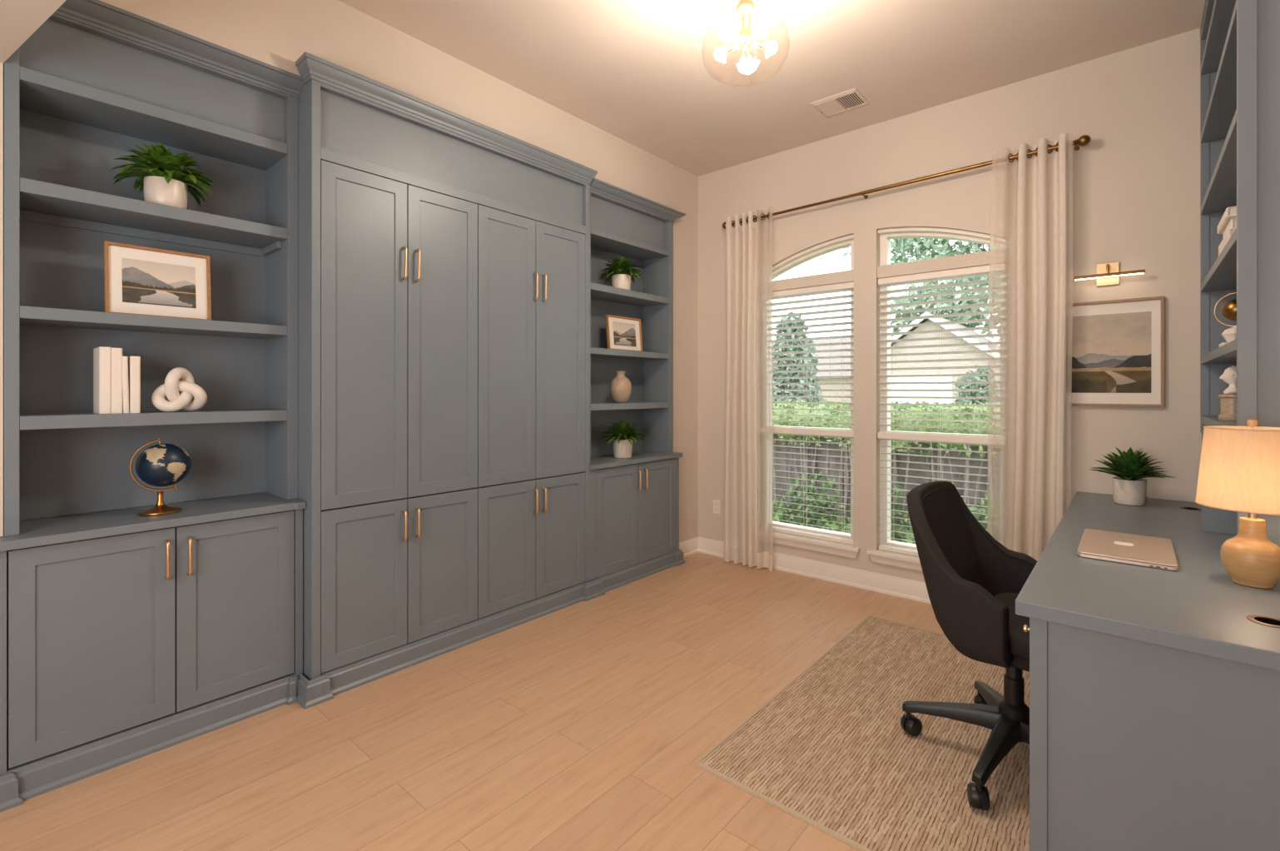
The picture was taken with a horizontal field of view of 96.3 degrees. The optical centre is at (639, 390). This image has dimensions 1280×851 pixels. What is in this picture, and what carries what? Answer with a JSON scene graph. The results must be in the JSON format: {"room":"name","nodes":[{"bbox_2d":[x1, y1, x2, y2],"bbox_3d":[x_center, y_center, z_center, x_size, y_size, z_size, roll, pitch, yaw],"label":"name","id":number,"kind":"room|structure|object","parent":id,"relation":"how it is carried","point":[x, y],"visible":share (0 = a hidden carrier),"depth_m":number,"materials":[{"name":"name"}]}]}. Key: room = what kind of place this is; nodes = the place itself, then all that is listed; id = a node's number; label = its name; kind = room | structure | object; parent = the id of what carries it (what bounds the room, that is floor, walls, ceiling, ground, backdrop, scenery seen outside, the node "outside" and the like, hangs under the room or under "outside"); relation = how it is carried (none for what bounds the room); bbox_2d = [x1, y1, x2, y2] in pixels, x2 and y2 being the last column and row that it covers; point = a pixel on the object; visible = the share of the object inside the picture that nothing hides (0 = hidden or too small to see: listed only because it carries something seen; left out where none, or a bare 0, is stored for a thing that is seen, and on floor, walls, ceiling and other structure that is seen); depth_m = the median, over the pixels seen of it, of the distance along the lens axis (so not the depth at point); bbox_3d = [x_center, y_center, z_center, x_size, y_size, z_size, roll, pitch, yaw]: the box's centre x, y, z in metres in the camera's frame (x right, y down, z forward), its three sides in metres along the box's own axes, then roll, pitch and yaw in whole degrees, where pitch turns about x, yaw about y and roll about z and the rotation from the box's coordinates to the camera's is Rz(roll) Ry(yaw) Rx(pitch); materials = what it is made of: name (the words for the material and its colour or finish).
{"room":"office","nodes":[
{"label":"office","id":0,"kind":"room"},
{"bbox_2d":[0,0,66,62],"bbox_3d":[-1.640,-1.393,1.224,1.421,0.681,0.912,0,0,41],"label":"wall","id":1,"kind":"structure","parent":0,"point":[19,19],"depth_m":1.62,"materials":[{"name":"beige paint"}]},
{"bbox_2d":[0,0,697,542],"bbox_3d":[-1.459,-0.216,2.826,0.540,3.033,5.575,0,0,41],"label":"wall","id":2,"kind":"structure","parent":0,"point":[276,33],"depth_m":2.99,"materials":[{"name":"beige paint"}]},
{"bbox_2d":[679,536,698,557],"bbox_3d":[0.374,1.242,4.520,0.024,0.116,0.315,0,0,41],"label":"baseboard","id":3,"kind":"structure","parent":2,"relation":"attached to","point":[689,547],"depth_m":4.54,"materials":[{"name":"white paint"}]},
{"bbox_2d":[0,551,944,850],"bbox_3d":[-0.252,1.350,1.653,4.060,0.100,5.775,0,0,41],"label":"floor","id":4,"kind":"structure","parent":0,"point":[583,725],"depth_m":2.06,"materials":[{"name":"brown wood"}]},
{"bbox_2d":[0,508,302,812],"bbox_3d":[-1.907,0.900,2.143,0.393,0.799,1.072,0,0,41],"label":"base cabinet","id":5,"kind":"object","parent":4,"relation":"on","point":[116,650],"visible":0.88,"depth_m":2.04,"materials":[{"name":"blue paint"}]},
{"bbox_2d":[0,491,306,551],"bbox_3d":[-1.909,0.485,2.146,0.385,0.030,1.074,0,0,41],"label":"countertop","id":6,"kind":"structure","parent":5,"relation":"on","point":[39,532],"depth_m":2.10,"materials":[{"name":"blue paint"}]},
{"bbox_2d":[3,0,303,535],"bbox_3d":[-1.851,-0.431,2.242,0.379,1.800,0.856,0,0,41],"label":"bookcase","id":7,"kind":"object","parent":6,"relation":"on","point":[96,81],"visible":0.92,"depth_m":2.21,"materials":[{"name":"blue paint"}]},
{"bbox_2d":[93,346,111,413],"bbox_3d":[-1.980,-0.036,2.111,0.165,0.240,0.032,0,0,41],"label":"book","id":8,"kind":"object","parent":7,"relation":"on","point":[101,354],"visible":1,"depth_m":2.06,"materials":[{"name":"paper"}]},
{"bbox_2d":[111,347,122,413],"bbox_3d":[-1.959,-0.035,2.134,0.165,0.238,0.030,0,0,41],"label":"book","id":9,"kind":"object","parent":7,"relation":"on","point":[116,353],"visible":0.74,"depth_m":2.08,"materials":[{"name":"paper"}]},
{"bbox_2d":[122,356,128,412],"bbox_3d":[-1.944,-0.021,2.152,0.165,0.209,0.017,0,1,41],"label":"book","id":10,"kind":"object","parent":7,"relation":"on","point":[125,359],"visible":0.59,"depth_m":2.10,"materials":[{"name":"paper"}]},
{"bbox_2d":[127,356,140,412],"bbox_3d":[-1.926,-0.021,2.173,0.165,0.210,0.028,0,0,41],"label":"book","id":11,"kind":"object","parent":7,"relation":"on","point":[134,362],"visible":0.75,"depth_m":2.12,"materials":[{"name":"paper"}]},
{"bbox_2d":[104,240,211,320],"bbox_3d":[-1.863,-0.414,2.227,0.042,0.272,0.318,0,0,41],"label":"framed landscape","id":12,"kind":"object","parent":7,"relation":"on","point":[138,280],"visible":1,"depth_m":2.22,"materials":[{"name":"paper"}]},
{"bbox_2d":[121,257,196,307],"bbox_3d":[-1.863,-0.414,2.227,0.001,0.168,0.222,-7,-4,41],"label":"print","id":13,"kind":"object","parent":12,"relation":"attached to","point":[143,281],"depth_m":2.22},
{"bbox_2d":[109,142,216,208],"bbox_3d":[-1.853,-0.819,2.237,0.351,0.246,0.328,0,0,41],"label":"potted plant","id":14,"kind":"object","parent":7,"relation":"on","point":[163,177],"visible":0.94,"depth_m":2.19,"materials":[{"name":"green plant"}]},
{"bbox_2d":[151,367,207,411],"bbox_3d":[-1.811,-0.004,2.257,0.089,0.175,0.168,0,0,41],"label":"knot sculpture","id":15,"kind":"object","parent":7,"relation":"on","point":[171,387],"visible":1,"depth_m":2.23,"materials":[{"name":"white ceramic"}]},
{"bbox_2d":[128,436,191,515],"bbox_3d":[-1.843,0.325,2.220,0.166,0.289,0.166,0,0,-2],"label":"globe","id":16,"kind":"object","parent":6,"relation":"on","point":[160,464],"visible":1,"depth_m":2.17,"materials":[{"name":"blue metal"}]},
{"bbox_2d":[295,51,597,709],"bbox_3d":[-0.997,-0.041,3.133,0.478,2.682,1.685,0,0,41],"label":"tall cabinet","id":17,"kind":"object","parent":4,"relation":"on","point":[444,254],"visible":1,"depth_m":2.80,"materials":[{"name":"blue paint"}]},
{"bbox_2d":[589,456,684,598],"bbox_3d":[-0.108,0.900,4.072,0.358,0.799,0.974,0,0,41],"label":"base cabinet","id":18,"kind":"object","parent":4,"relation":"on","point":[634,508],"visible":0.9,"depth_m":3.92,"materials":[{"name":"blue paint"}]},
{"bbox_2d":[589,451,682,470],"bbox_3d":[-0.112,0.485,4.065,0.322,0.030,0.960,0,0,41],"label":"countertop","id":19,"kind":"structure","parent":18,"relation":"on","point":[604,461],"depth_m":3.97,"materials":[{"name":"blue paint"}]},
{"bbox_2d":[600,419,647,457],"bbox_3d":[-0.117,0.333,4.029,0.358,0.273,0.376,0,0,41],"label":"potted plant","id":20,"kind":"object","parent":19,"relation":"on","point":[622,436],"visible":1,"depth_m":3.98,"materials":[{"name":"green plant"}]},
{"bbox_2d":[589,178,685,463],"bbox_3d":[-0.105,-0.433,4.079,0.345,1.806,0.988,0,0,41],"label":"bookcase","id":21,"kind":"object","parent":19,"relation":"on","point":[622,222],"visible":0.66,"depth_m":4.18,"materials":[{"name":"blue paint"}]},
{"bbox_2d":[610,371,631,402],"bbox_3d":[-0.135,-0.025,4.032,0.154,0.222,0.154,0,0,41],"label":"vase","id":22,"kind":"object","parent":21,"relation":"on","point":[620,385],"visible":1,"depth_m":3.98,"materials":[{"name":"beige ceramic"}]},
{"bbox_2d":[600,255,643,289],"bbox_3d":[-0.130,-0.817,4.039,0.321,0.246,0.320,0,0,41],"label":"potted plant","id":23,"kind":"object","parent":21,"relation":"on","point":[621,275],"visible":0.94,"depth_m":3.98,"materials":[{"name":"green plant"}]},
{"bbox_2d":[605,314,642,351],"bbox_3d":[-0.108,-0.401,4.081,0.039,0.247,0.355,0,0,41],"label":"framed landscape","id":24,"kind":"object","parent":21,"relation":"on","point":[622,333],"visible":0.99,"depth_m":4.07,"materials":[{"name":"white paper"}]},
{"bbox_2d":[612,321,636,346],"bbox_3d":[-0.109,-0.401,4.081,0.001,0.166,0.235,-7,-4,41],"label":"print","id":25,"kind":"object","parent":24,"relation":"attached to","point":[624,334],"depth_m":4.08},
{"bbox_2d":[694,615,1029,850],"bbox_3d":[1.384,1.295,2.099,1.665,0.010,1.723,0,0,41],"label":"rug","id":26,"kind":"object","parent":4,"relation":"on","point":[831,750],"visible":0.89,"depth_m":2.04,"materials":[{"name":"carpet"}]},
{"bbox_2d":[900,481,1036,809],"bbox_3d":[1.278,0.818,1.963,0.667,0.942,0.698,0,0,-41],"label":"office chair","id":27,"kind":"object","parent":26,"relation":"on","point":[974,582],"visible":0.8,"depth_m":1.97,"materials":[{"name":"grey fabric"}]},
{"bbox_2d":[994,592,1029,659],"bbox_3d":[1.335,0.791,1.933,0.444,0.086,0.340,0,0,-41],"label":"seat cushion","id":28,"kind":"object","parent":27,"relation":"on","point":[1019,647],"depth_m":1.81,"materials":[{"name":"grey fabric"}]},
{"bbox_2d":[1015,491,1279,850],"bbox_3d":[1.939,0.917,1.998,0.789,0.765,2.087,0,0,41],"label":"desk","id":29,"kind":"object","parent":4,"relation":"on","point":[1154,695],"visible":1,"depth_m":1.36,"materials":[{"name":"blue paint"}]},
{"bbox_2d":[1076,528,1177,570],"bbox_3d":[1.629,0.526,1.922,0.238,0.018,0.404,0,0,41],"label":"laptop","id":30,"kind":"object","parent":29,"relation":"on","point":[1148,551],"visible":1,"depth_m":1.87,"materials":[{"name":"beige metal"}]},
{"bbox_2d":[1091,446,1175,506],"bbox_3d":[2.312,0.399,2.700,0.318,0.272,0.297,0,0,41],"label":"potted plant","id":31,"kind":"object","parent":29,"relation":"on","point":[1129,488],"visible":1,"depth_m":2.67,"materials":[{"name":"green plant"}]},
{"bbox_2d":[1180,506,1201,510],"bbox_3d":[2.493,0.534,2.593,0.076,0.002,0.076,0,0,41],"label":"cable grommet","id":32,"kind":"object","parent":29,"relation":"on","point":[1184,508],"visible":0.96,"depth_m":2.59,"materials":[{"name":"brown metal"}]},
{"bbox_2d":[1195,419,1279,588],"bbox_3d":[1.692,0.307,1.585,0.228,0.455,0.228,0,0,41],"label":"table lamp","id":33,"kind":"object","parent":29,"relation":"on","point":[1239,467],"visible":1,"depth_m":1.54,"materials":[{"name":"beige fabric"}]},
{"bbox_2d":[1247,512,1256,519],"bbox_3d":[1.692,0.326,1.585,0.024,0.055,0.024,0,0,41],"label":"socket","id":34,"kind":"object","parent":33,"relation":"attached to","point":[1250,516],"depth_m":1.58,"materials":[{"name":"gold metal"}]},
{"bbox_2d":[1200,0,1279,546],"bbox_3d":[2.349,-0.599,2.148,0.363,2.266,1.322,0,0,41],"label":"hutch","id":35,"kind":"object","parent":29,"relation":"on","point":[1240,39],"visible":0.75,"depth_m":1.74,"materials":[{"name":"blue paint"}]},
{"bbox_2d":[1200,0,1235,74],"bbox_3d":[2.359,-1.508,2.139,0.306,0.035,1.255,0,0,41],"label":"shelf","id":36,"kind":"object","parent":35,"relation":"attached to","point":[1222,10],"depth_m":2.41,"materials":[{"name":"blue paint"}]},
{"bbox_2d":[1200,0,1236,143],"bbox_3d":[2.359,-1.186,2.139,0.306,0.032,1.255,0,0,41],"label":"shelf","id":37,"kind":"object","parent":35,"relation":"attached to","point":[1222,107],"depth_m":2.28,"materials":[{"name":"blue paint"}]},
{"bbox_2d":[1200,109,1236,214],"bbox_3d":[2.359,-0.848,2.139,0.306,0.035,1.255,0,0,41],"label":"shelf","id":38,"kind":"object","parent":35,"relation":"attached to","point":[1221,193],"depth_m":2.28,"materials":[{"name":"blue paint"}]},
{"bbox_2d":[1200,228,1236,292],"bbox_3d":[2.359,-0.482,2.139,0.306,0.035,1.255,0,0,41],"label":"shelf","id":39,"kind":"object","parent":35,"relation":"attached to","point":[1222,277],"depth_m":2.28,"materials":[{"name":"blue paint"}]},
{"bbox_2d":[1200,338,1236,363],"bbox_3d":[2.359,-0.142,2.139,0.306,0.035,1.255,0,0,41],"label":"shelf","id":40,"kind":"object","parent":35,"relation":"attached to","point":[1227,353],"depth_m":2.23,"materials":[{"name":"blue paint"}]},
{"bbox_2d":[1200,415,1236,425],"bbox_3d":[2.359,0.136,2.139,0.306,0.037,1.255,0,0,41],"label":"shelf","id":41,"kind":"object","parent":35,"relation":"attached to","point":[1204,419],"depth_m":2.34,"materials":[{"name":"blue paint"}]},
{"bbox_2d":[1213,292,1236,347],"bbox_3d":[2.378,-0.276,2.287,0.125,0.231,0.110,0,0,41],"label":"orb","id":42,"kind":"object","parent":35,"relation":"on","point":[1228,310],"visible":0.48,"depth_m":2.28,"materials":[{"name":"gold metal"}]},
{"bbox_2d":[1218,365,1236,420],"bbox_3d":[2.309,0.010,2.234,0.080,0.213,0.080,0,0,41],"label":"bust sculpture","id":43,"kind":"object","parent":35,"relation":"on","point":[1228,399],"visible":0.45,"depth_m":2.22,"materials":[{"name":"white stone"}]},
{"bbox_3d":[2.357,-0.525,2.196,0.178,0.050,0.365,0,0,41],"label":"book","id":44,"kind":"object","parent":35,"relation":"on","visible":0},
{"bbox_2d":[1218,227,1236,255],"bbox_3d":[2.352,-0.575,2.197,0.166,0.050,0.340,0,0,41],"label":"book","id":45,"kind":"object","parent":44,"relation":"on","point":[1231,230],"visible":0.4,"depth_m":2.17,"materials":[{"name":"paper"}]},
{"bbox_2d":[1222,217,1236,238],"bbox_3d":[2.356,-0.623,2.194,0.156,0.046,0.260,0,0,41],"label":"book","id":46,"kind":"object","parent":45,"relation":"on","point":[1232,223],"visible":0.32,"depth_m":2.15,"materials":[{"name":"paper"}]},
{"bbox_2d":[1217,205,1236,233],"bbox_3d":[2.358,-0.665,2.199,0.180,0.037,0.310,0,0,41],"label":"book","id":47,"kind":"object","parent":46,"relation":"on","point":[1230,212],"visible":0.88,"depth_m":2.18,"materials":[{"name":"paper"}]},
{"bbox_2d":[1246,615,1279,627],"bbox_3d":[1.457,0.534,1.325,0.076,0.002,0.076,0,0,41],"label":"cable grommet","id":48,"kind":"object","parent":29,"relation":"on","point":[1265,620],"visible":1,"depth_m":1.33,"materials":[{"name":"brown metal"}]},
{"bbox_2d":[337,0,1205,176],"bbox_3d":[-0.252,-1.793,1.653,4.060,0.120,5.775,0,0,41],"label":"ceiling","id":49,"kind":"structure","parent":0,"point":[634,71],"depth_m":2.92,"materials":[{"name":"paint"}]},
{"bbox_2d":[701,0,789,86],"bbox_3d":[0.418,-1.494,2.280,0.343,0.476,0.343,0,0,41],"label":"ceiling light","id":50,"kind":"object","parent":49,"relation":"hanging from","point":[744,8],"visible":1,"depth_m":2.27,"materials":[{"name":"white glass"}]},
{"bbox_2d":[809,87,869,118],"bbox_3d":[1.207,-1.727,3.460,0.274,0.010,0.235,0,0,41],"label":"ceiling vent","id":51,"kind":"object","parent":49,"relation":"in","point":[850,99],"visible":1,"depth_m":3.45,"materials":[{"name":"white metal"}]},
{"bbox_2d":[697,28,1201,582],"bbox_3d":[1.566,-0.216,3.799,4.010,3.033,0.150,0,0,41],"label":"wall","id":52,"kind":"structure","parent":0,"point":[1136,182],"depth_m":3.24,"materials":[{"name":"beige paint"}]},
{"bbox_2d":[713,498,720,514],"bbox_3d":[0.605,0.917,4.522,0.070,0.115,0.009,0,0,41],"label":"wall outlet","id":53,"kind":"object","parent":52,"relation":"attached to","point":[716,503],"visible":1,"depth_m":4.52,"materials":[{"name":"white plastic"}]},
{"bbox_2d":[698,536,931,604],"bbox_3d":[1.397,1.242,3.830,2.475,0.116,0.024,0,0,41],"label":"baseboard","id":54,"kind":"structure","parent":52,"relation":"attached to","point":[876,582],"depth_m":3.85,"materials":[{"name":"white paint"}]},
{"bbox_2d":[772,233,859,557],"bbox_3d":[1.185,0.030,4.098,0.812,2.160,0.195,0,0,41],"label":"window","id":55,"kind":"structure","parent":52,"relation":"in","point":[813,543],"depth_m":4.00,"materials":[{"name":"white paint"}]},
{"bbox_2d":[772,281,853,545],"bbox_3d":[1.175,0.153,4.088,0.714,1.766,0.066,0,0,41],"label":"window blind","id":56,"kind":"object","parent":55,"relation":"attached to","point":[846,286],"visible":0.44,"depth_m":4.05,"materials":[{"name":"white paint"}]},
{"bbox_2d":[722,134,1091,228],"bbox_3d":[1.492,-1.272,3.686,2.217,0.087,0.117,0,0,41],"label":"curtain rod","id":57,"kind":"object","parent":52,"relation":"attached to","point":[1084,140],"visible":0.87,"depth_m":3.45,"materials":[{"name":"gold metal"}]},
{"bbox_2d":[723,206,773,570],"bbox_3d":[0.806,-0.011,4.229,0.421,2.598,0.084,0,0,41],"label":"curtain","id":58,"kind":"object","parent":57,"relation":"hanging from","point":[748,458],"visible":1,"depth_m":4.21,"materials":[{"name":"fabric"}]},
{"bbox_2d":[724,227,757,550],"bbox_3d":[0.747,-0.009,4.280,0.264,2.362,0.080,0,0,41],"label":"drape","id":59,"kind":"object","parent":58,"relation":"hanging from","point":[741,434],"depth_m":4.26,"materials":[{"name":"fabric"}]},
{"bbox_2d":[987,132,1072,560],"bbox_3d":[2.103,-0.024,3.113,0.397,2.623,0.078,0,0,41],"label":"curtain","id":60,"kind":"object","parent":57,"relation":"hanging from","point":[1030,312],"visible":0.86,"depth_m":3.10,"materials":[{"name":"fabric"}]},
{"bbox_2d":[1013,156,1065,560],"bbox_3d":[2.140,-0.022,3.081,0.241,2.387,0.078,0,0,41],"label":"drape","id":61,"kind":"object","parent":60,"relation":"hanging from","point":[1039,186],"depth_m":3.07,"materials":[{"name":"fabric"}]},
{"bbox_2d":[867,227,990,570],"bbox_3d":[1.843,0.030,3.530,0.812,2.160,0.195,0,0,41],"label":"window","id":62,"kind":"structure","parent":52,"relation":"in","point":[885,270],"depth_m":3.67,"materials":[{"name":"white paint"}]},
{"bbox_2d":[877,264,989,555],"bbox_3d":[1.835,0.153,3.521,0.714,1.766,0.062,0,0,41],"label":"window blind","id":63,"kind":"object","parent":62,"relation":"attached to","point":[980,270],"visible":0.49,"depth_m":3.54,"materials":[{"name":"white paint"}]},
{"bbox_2d":[1073,261,1145,286],"bbox_3d":[2.399,-0.600,2.936,0.280,0.116,0.068,0,0,41],"label":"picture light","id":64,"kind":"object","parent":52,"relation":"attached to","point":[1107,274],"visible":1,"depth_m":2.94,"materials":[{"name":"gold metal"}]},
{"bbox_2d":[1071,295,1164,406],"bbox_3d":[2.409,-0.191,2.958,0.437,0.545,0.022,0,0,41],"label":"framed landscape","id":65,"kind":"object","parent":52,"relation":"attached to","point":[1118,345],"visible":0.87,"depth_m":2.93,"materials":[{"name":"paper"}]},
{"bbox_2d":[1071,311,1151,392],"bbox_3d":[2.409,-0.191,2.958,0.341,0.405,0.001,0,0,41],"label":"print","id":66,"kind":"object","parent":65,"relation":"attached to","point":[1111,353],"depth_m":2.94},
{"label":"outside","id":67,"kind":"structure","parent":0,"visible":0},
{"bbox_2d":[773,505,913,543],"bbox_3d":[23.110,1.675,42.121,100.000,0.250,86.015,0,0,41],"label":"lawn","id":68,"kind":"structure","parent":67,"point":[910,531],"depth_m":6.61,"materials":[{"name":"green plant"}]},
{"bbox_2d":[773,311,826,404],"bbox_3d":[4.983,-0.520,18.802,2.076,4.151,2.114,0,0,41],"label":"tree","id":69,"kind":"object","parent":68,"relation":"on","point":[797,317],"visible":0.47,"depth_m":18.35,"materials":[{"name":"green plant"}]},
{"bbox_2d":[773,470,848,531],"bbox_3d":[1.598,1.167,5.610,0.886,0.790,0.674,0,0,41],"label":"shrub","id":70,"kind":"object","parent":68,"relation":"on","point":[826,484],"visible":0.67,"depth_m":5.49,"materials":[{"name":"green plant"}]},
{"bbox_2d":[773,334,850,406],"bbox_3d":[9.280,-0.725,32.665,10.200,4.550,6.400,0,0,41],"label":"house","id":71,"kind":"structure","parent":68,"relation":"on","point":[844,339],"depth_m":28.97,"materials":[{"name":"brick"}]},
{"bbox_2d":[836,482,915,544],"bbox_3d":[2.082,1.157,5.011,0.606,0.843,0.587,0,0,3],"label":"shrub","id":72,"kind":"object","parent":68,"relation":"on","point":[898,493],"visible":0.2,"depth_m":4.87,"materials":[{"name":"green plant"}]},
{"bbox_2d":[773,398,987,526],"bbox_3d":[1.605,0.825,7.988,14.000,1.457,1.123,0,0,41],"label":"hedge","id":73,"kind":"object","parent":68,"relation":"on","point":[913,408],"visible":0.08,"depth_m":6.57,"materials":[{"name":"green plant"}]},
{"bbox_2d":[840,238,989,297],"bbox_3d":[5.029,-1.413,9.202,6.478,5.936,2.787,0,0,41],"label":"tree","id":74,"kind":"object","parent":68,"relation":"on","point":[943,247],"visible":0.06,"depth_m":9.15,"materials":[{"name":"green plant"}]},
{"bbox_2d":[890,311,987,408],"bbox_3d":[13.827,-0.785,25.610,6.000,4.670,7.650,0,0,41],"label":"house","id":75,"kind":"structure","parent":68,"relation":"on","point":[973,363],"depth_m":22.96,"materials":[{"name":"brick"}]},
{"bbox_2d":[890,275,988,337],"bbox_3d":[19.015,-2.771,28.826,13.820,8.655,4.766,0,0,41],"label":"tree","id":76,"kind":"object","parent":68,"relation":"on","point":[909,293],"visible":0.12,"depth_m":30.41,"materials":[{"name":"green plant"}]},
{"bbox_2d":[953,367,987,404],"bbox_3d":[10.872,0.370,18.350,1.497,2.374,1.302,0,0,41],"label":"tree","id":77,"kind":"object","parent":68,"relation":"on","point":[980,370],"visible":0.36,"depth_m":18.25,"materials":[{"name":"green plant"}]},
{"bbox_2d":[967,491,987,529],"bbox_3d":[2.917,1.188,4.869,0.831,0.732,0.610,0,0,41],"label":"shrub","id":78,"kind":"object","parent":68,"relation":"on","point":[982,509],"visible":0.1,"depth_m":4.83,"materials":[{"name":"green plant"}]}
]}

